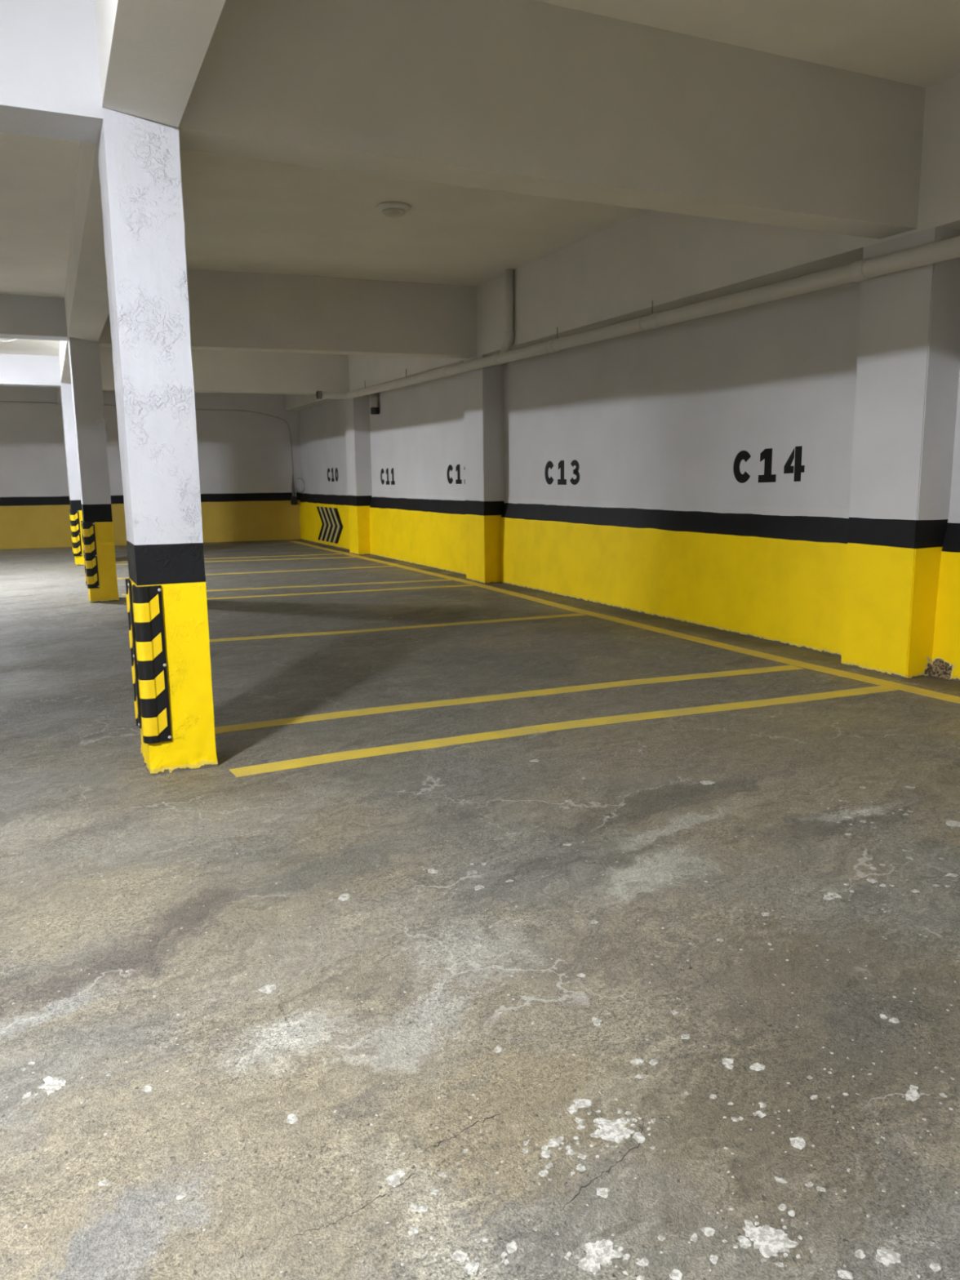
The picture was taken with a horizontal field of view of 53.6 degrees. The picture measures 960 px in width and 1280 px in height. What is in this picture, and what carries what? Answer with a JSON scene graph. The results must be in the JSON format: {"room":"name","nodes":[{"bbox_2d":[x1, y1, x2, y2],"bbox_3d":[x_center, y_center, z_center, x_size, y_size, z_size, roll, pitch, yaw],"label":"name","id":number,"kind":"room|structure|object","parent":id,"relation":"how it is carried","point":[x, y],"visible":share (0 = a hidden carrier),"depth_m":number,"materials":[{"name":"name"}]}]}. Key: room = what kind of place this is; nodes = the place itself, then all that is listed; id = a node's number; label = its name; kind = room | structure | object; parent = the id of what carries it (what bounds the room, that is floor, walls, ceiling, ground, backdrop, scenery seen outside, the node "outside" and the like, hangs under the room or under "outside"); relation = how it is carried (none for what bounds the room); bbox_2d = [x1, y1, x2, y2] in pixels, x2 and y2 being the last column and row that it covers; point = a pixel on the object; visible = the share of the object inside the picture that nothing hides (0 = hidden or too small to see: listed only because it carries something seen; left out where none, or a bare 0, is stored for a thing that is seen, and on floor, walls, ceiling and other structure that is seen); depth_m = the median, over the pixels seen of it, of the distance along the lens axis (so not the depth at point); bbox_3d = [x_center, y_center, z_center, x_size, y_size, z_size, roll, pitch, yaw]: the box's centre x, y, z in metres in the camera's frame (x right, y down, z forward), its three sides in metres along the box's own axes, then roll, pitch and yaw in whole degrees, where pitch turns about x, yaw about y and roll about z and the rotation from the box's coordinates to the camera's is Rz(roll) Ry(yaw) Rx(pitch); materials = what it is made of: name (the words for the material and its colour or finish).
{"room":"parking garage","nodes":[
{"label":"parking garage","id":0,"kind":"room"},
{"bbox_2d":[0,132,79,355],"bbox_3d":[-6.473,-3.526,6.369,7.100,0.665,32.500,-5,11,-24],"label":"ceiling","id":1,"kind":"structure","parent":0,"point":[38,175],"depth_m":7.82,"materials":[{"name":"paint"}]},
{"bbox_2d":[0,338,17,342],"bbox_3d":[-7.281,-4.345,13.509,1.470,0.132,0.113,-7,12,-32],"label":"ceiling light","id":2,"kind":"object","parent":1,"relation":"hanging from","point":[15,339],"visible":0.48,"depth_m":13.80,"materials":[{"name":"white plastic"}]},
{"bbox_2d":[0,386,301,549],"bbox_3d":[-10.244,-4.109,21.440,12.279,4.050,0.299,-4,10,-20],"label":"wall","id":3,"kind":"structure","parent":0,"point":[245,464],"depth_m":22.53,"materials":[{"name":"paint"}]},
{"bbox_2d":[0,400,293,474],"bbox_3d":[-10.220,-4.506,21.207,11.969,1.711,0.022,-4,10,-20],"label":"cable","id":4,"kind":"object","parent":3,"relation":"attached to","point":[0,401],"visible":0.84,"depth_m":22.60,"materials":[{"name":"grey plastic"}]},
{"bbox_2d":[290,474,304,504],"bbox_3d":[-4.454,-3.698,23.335,0.446,0.741,0.160,3,10,20],"label":"switch box","id":5,"kind":"object","parent":3,"relation":"attached to","point":[294,498],"visible":1,"depth_m":23.37,"materials":[{"name":"black plastic"}]},
{"bbox_2d":[0,539,959,1279],"bbox_3d":[-3.836,0.296,8.248,12.810,0.302,32.500,-5,11,-24],"label":"floor","id":6,"kind":"structure","parent":0,"point":[677,997],"depth_m":3.05,"materials":[{"name":"concrete"}]},
{"bbox_2d":[60,382,84,565],"bbox_3d":[-7.222,-2.953,17.065,0.342,3.188,0.452,-5,11,-24],"label":"column","id":7,"kind":"structure","parent":6,"relation":"on","point":[68,423],"depth_m":16.79,"materials":[{"name":"white paint"}]},
{"bbox_2d":[69,509,73,555],"bbox_3d":[-7.420,-1.968,17.349,0.092,0.815,0.179,3,10,20],"label":"guard","id":8,"kind":"object","parent":7,"relation":"attached to","point":[69,509],"visible":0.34,"depth_m":17.31,"materials":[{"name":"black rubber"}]},
{"bbox_2d":[70,510,81,555],"bbox_3d":[-7.256,-1.910,17.002,0.179,0.815,0.092,3,10,20],"label":"guard","id":9,"kind":"object","parent":7,"relation":"attached to","point":[74,517],"visible":1,"depth_m":16.98,"materials":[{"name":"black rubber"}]},
{"bbox_2d":[67,337,119,603],"bbox_3d":[-4.816,-2.080,11.839,0.346,3.188,0.450,-5,11,-24],"label":"column","id":10,"kind":"structure","parent":6,"relation":"on","point":[84,355],"depth_m":11.62,"materials":[{"name":"paint"}]},
{"bbox_2d":[80,520,87,585],"bbox_3d":[-5.014,-1.109,12.127,0.092,0.820,0.179,3,10,20],"label":"guard","id":11,"kind":"object","parent":10,"relation":"attached to","point":[81,521],"visible":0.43,"depth_m":12.07,"materials":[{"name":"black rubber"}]},
{"bbox_2d":[82,521,99,588],"bbox_3d":[-4.851,-1.051,11.779,0.179,0.820,0.092,3,10,20],"label":"guard","id":12,"kind":"object","parent":10,"relation":"attached to","point":[88,528],"visible":1,"depth_m":11.76,"materials":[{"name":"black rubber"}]},
{"bbox_2d":[97,107,217,775],"bbox_3d":[-1.658,-0.920,4.895,0.357,3.188,0.457,-5,11,-24],"label":"column","id":13,"kind":"structure","parent":6,"relation":"on","point":[139,159],"depth_m":4.67,"materials":[{"name":"paint"}]},
{"bbox_2d":[124,577,141,728],"bbox_3d":[-1.859,0.067,5.182,0.092,0.806,0.179,3,10,20],"label":"guard","id":14,"kind":"object","parent":13,"relation":"attached to","point":[129,604],"visible":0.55,"depth_m":5.12,"materials":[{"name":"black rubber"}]},
{"bbox_2d":[131,584,171,743],"bbox_3d":[-1.694,0.126,4.832,0.179,0.806,0.092,3,10,20],"label":"guard","id":15,"kind":"object","parent":13,"relation":"attached to","point":[148,613],"visible":1,"depth_m":4.81,"materials":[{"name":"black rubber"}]},
{"bbox_2d":[115,553,342,562],"bbox_3d":[-4.936,-1.582,18.332,4.550,0.002,0.194,-4,10,-17],"label":"parking line","id":16,"kind":"object","parent":6,"relation":"on","point":[331,553],"visible":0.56,"depth_m":18.57,"materials":[{"name":"yellow paint"}]},
{"bbox_2d":[115,556,354,564],"bbox_3d":[-4.636,-1.473,17.683,4.581,0.002,0.185,-3,10,-13],"label":"parking line","id":17,"kind":"object","parent":6,"relation":"on","point":[344,557],"visible":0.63,"depth_m":17.84,"materials":[{"name":"yellow paint"}]},
{"bbox_2d":[116,565,393,579],"bbox_3d":[-3.588,-1.104,15.469,4.512,0.002,0.169,-4,10,-20],"label":"parking line","id":18,"kind":"object","parent":6,"relation":"on","point":[381,566],"visible":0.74,"depth_m":15.62,"materials":[{"name":"yellow paint"}]},
{"bbox_2d":[121,579,451,595],"bbox_3d":[-2.597,-0.744,13.316,4.551,0.002,0.178,-4,10,-18],"label":"parking line","id":19,"kind":"object","parent":6,"relation":"on","point":[433,580],"visible":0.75,"depth_m":13.42,"materials":[{"name":"yellow paint"}]},
{"bbox_2d":[124,584,474,604],"bbox_3d":[-2.256,-0.610,12.514,4.570,0.002,0.164,-4,10,-19],"label":"parking line","id":20,"kind":"object","parent":6,"relation":"on","point":[465,584],"visible":0.78,"depth_m":12.62,"materials":[{"name":"yellow paint"}]},
{"bbox_2d":[208,613,586,642],"bbox_3d":[-0.906,-0.116,9.559,4.396,0.002,0.234,-4,10,-21],"label":"parking line","id":21,"kind":"object","parent":6,"relation":"on","point":[575,614],"visible":0.91,"depth_m":9.52,"materials":[{"name":"yellow paint"}]},
{"bbox_2d":[214,665,802,733],"bbox_3d":[0.389,0.377,6.609,4.514,0.002,0.225,-5,11,-22],"label":"parking line","id":22,"kind":"object","parent":6,"relation":"on","point":[224,729],"visible":0.98,"depth_m":6.49,"materials":[{"name":"yellow paint"}]},
{"bbox_2d":[229,685,897,777],"bbox_3d":[0.780,0.505,5.838,4.541,0.002,0.244,-5,11,-23],"label":"parking line","id":23,"kind":"object","parent":6,"relation":"on","point":[353,754],"visible":1,"depth_m":5.67,"materials":[{"name":"yellow paint"}]},
{"bbox_2d":[290,541,959,703],"bbox_3d":[-0.230,-0.833,13.669,0.271,0.002,20.902,-5,11,-24],"label":"parking line","id":24,"kind":"object","parent":6,"relation":"on","point":[947,697],"visible":1,"depth_m":8.54,"materials":[{"name":"yellow paint"}]},
{"bbox_2d":[0,0,959,405],"bbox_3d":[-3.744,-3.507,7.656,12.510,1.203,32.500,-5,11,-24],"label":"ceiling","id":25,"kind":"structure","parent":0,"point":[513,134],"depth_m":5.67,"materials":[{"name":"paint"}]},
{"bbox_2d":[376,201,411,217],"bbox_3d":[-0.823,-4.095,9.079,0.330,0.096,0.330,-5,11,-24],"label":"ceiling light","id":26,"kind":"object","parent":25,"relation":"attached to","point":[389,209],"visible":1,"depth_m":8.99,"materials":[{"name":"white plastic"}]},
{"bbox_2d":[382,208,405,217],"bbox_3d":[-0.823,-4.073,9.082,0.224,0.052,0.224,-5,11,-24],"label":"diffuser","id":27,"kind":"object","parent":26,"relation":"attached to","point":[388,212],"depth_m":9.02,"materials":[{"name":"plastic"}]},
{"bbox_2d":[315,235,959,399],"bbox_3d":[2.490,-3.146,6.819,0.707,1.264,25.004,-5,11,-24],"label":"drain pipe","id":28,"kind":"object","parent":25,"relation":"attached to","point":[949,248],"visible":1,"depth_m":8.57,"materials":[{"name":"paint"}]},
{"bbox_2d":[284,73,959,681],"bbox_3d":[1.974,-2.236,9.744,0.620,4.050,30.439,-5,11,-24],"label":"wall","id":29,"kind":"structure","parent":0,"point":[856,560],"depth_m":9.21,"materials":[{"name":"paint"}]},
{"bbox_2d":[316,506,342,543],"bbox_3d":[-3.353,-2.570,21.212,0.034,0.765,1.995,-5,11,-24],"label":"chevron sign","id":30,"kind":"object","parent":29,"relation":"attached to","point":[331,528],"visible":1,"depth_m":21.14,"materials":[{"name":"black paint"}]},
{"bbox_2d":[327,467,337,481],"bbox_3d":[-3.251,-3.645,20.953,0.002,0.300,0.841,-5,11,-24],"label":"bay number","id":31,"kind":"object","parent":29,"relation":"attached to","point":[328,469],"visible":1,"depth_m":20.93,"materials":[{"name":"black paint"}]},
{"bbox_2d":[370,392,378,414],"bbox_3d":[-1.975,-4.465,17.797,0.158,0.458,0.158,-5,11,-24],"label":"pipe stub","id":32,"kind":"object","parent":29,"relation":"attached to","point":[374,397],"visible":0.83,"depth_m":17.75,"materials":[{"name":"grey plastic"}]},
{"bbox_2d":[380,467,395,484],"bbox_3d":[-1.725,-3.051,17.723,0.002,0.300,0.782,-5,11,-24],"label":"bay number","id":33,"kind":"object","parent":29,"relation":"attached to","point":[393,482],"visible":1,"depth_m":17.71,"materials":[{"name":"black paint"}]},
{"bbox_2d":[447,464,465,484],"bbox_3d":[-0.336,-2.578,14.769,0.002,0.301,0.900,-5,11,-24],"label":"bay number","id":34,"kind":"object","parent":29,"relation":"attached to","point":[459,481],"visible":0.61,"depth_m":14.83,"materials":[{"name":"black paint"}]},
{"bbox_2d":[544,459,579,484],"bbox_3d":[1.022,-2.093,11.882,0.002,0.301,0.874,-5,11,-24],"label":"bay number","id":35,"kind":"object","parent":29,"relation":"attached to","point":[549,464],"visible":1,"depth_m":11.87,"materials":[{"name":"black paint"}]},
{"bbox_2d":[733,445,804,483],"bbox_3d":[2.587,-1.572,8.553,0.002,0.317,0.924,-5,11,-24],"label":"bay number","id":36,"kind":"object","parent":29,"relation":"attached to","point":[766,454],"visible":1,"depth_m":8.54,"materials":[{"name":"black paint"}]}
]}

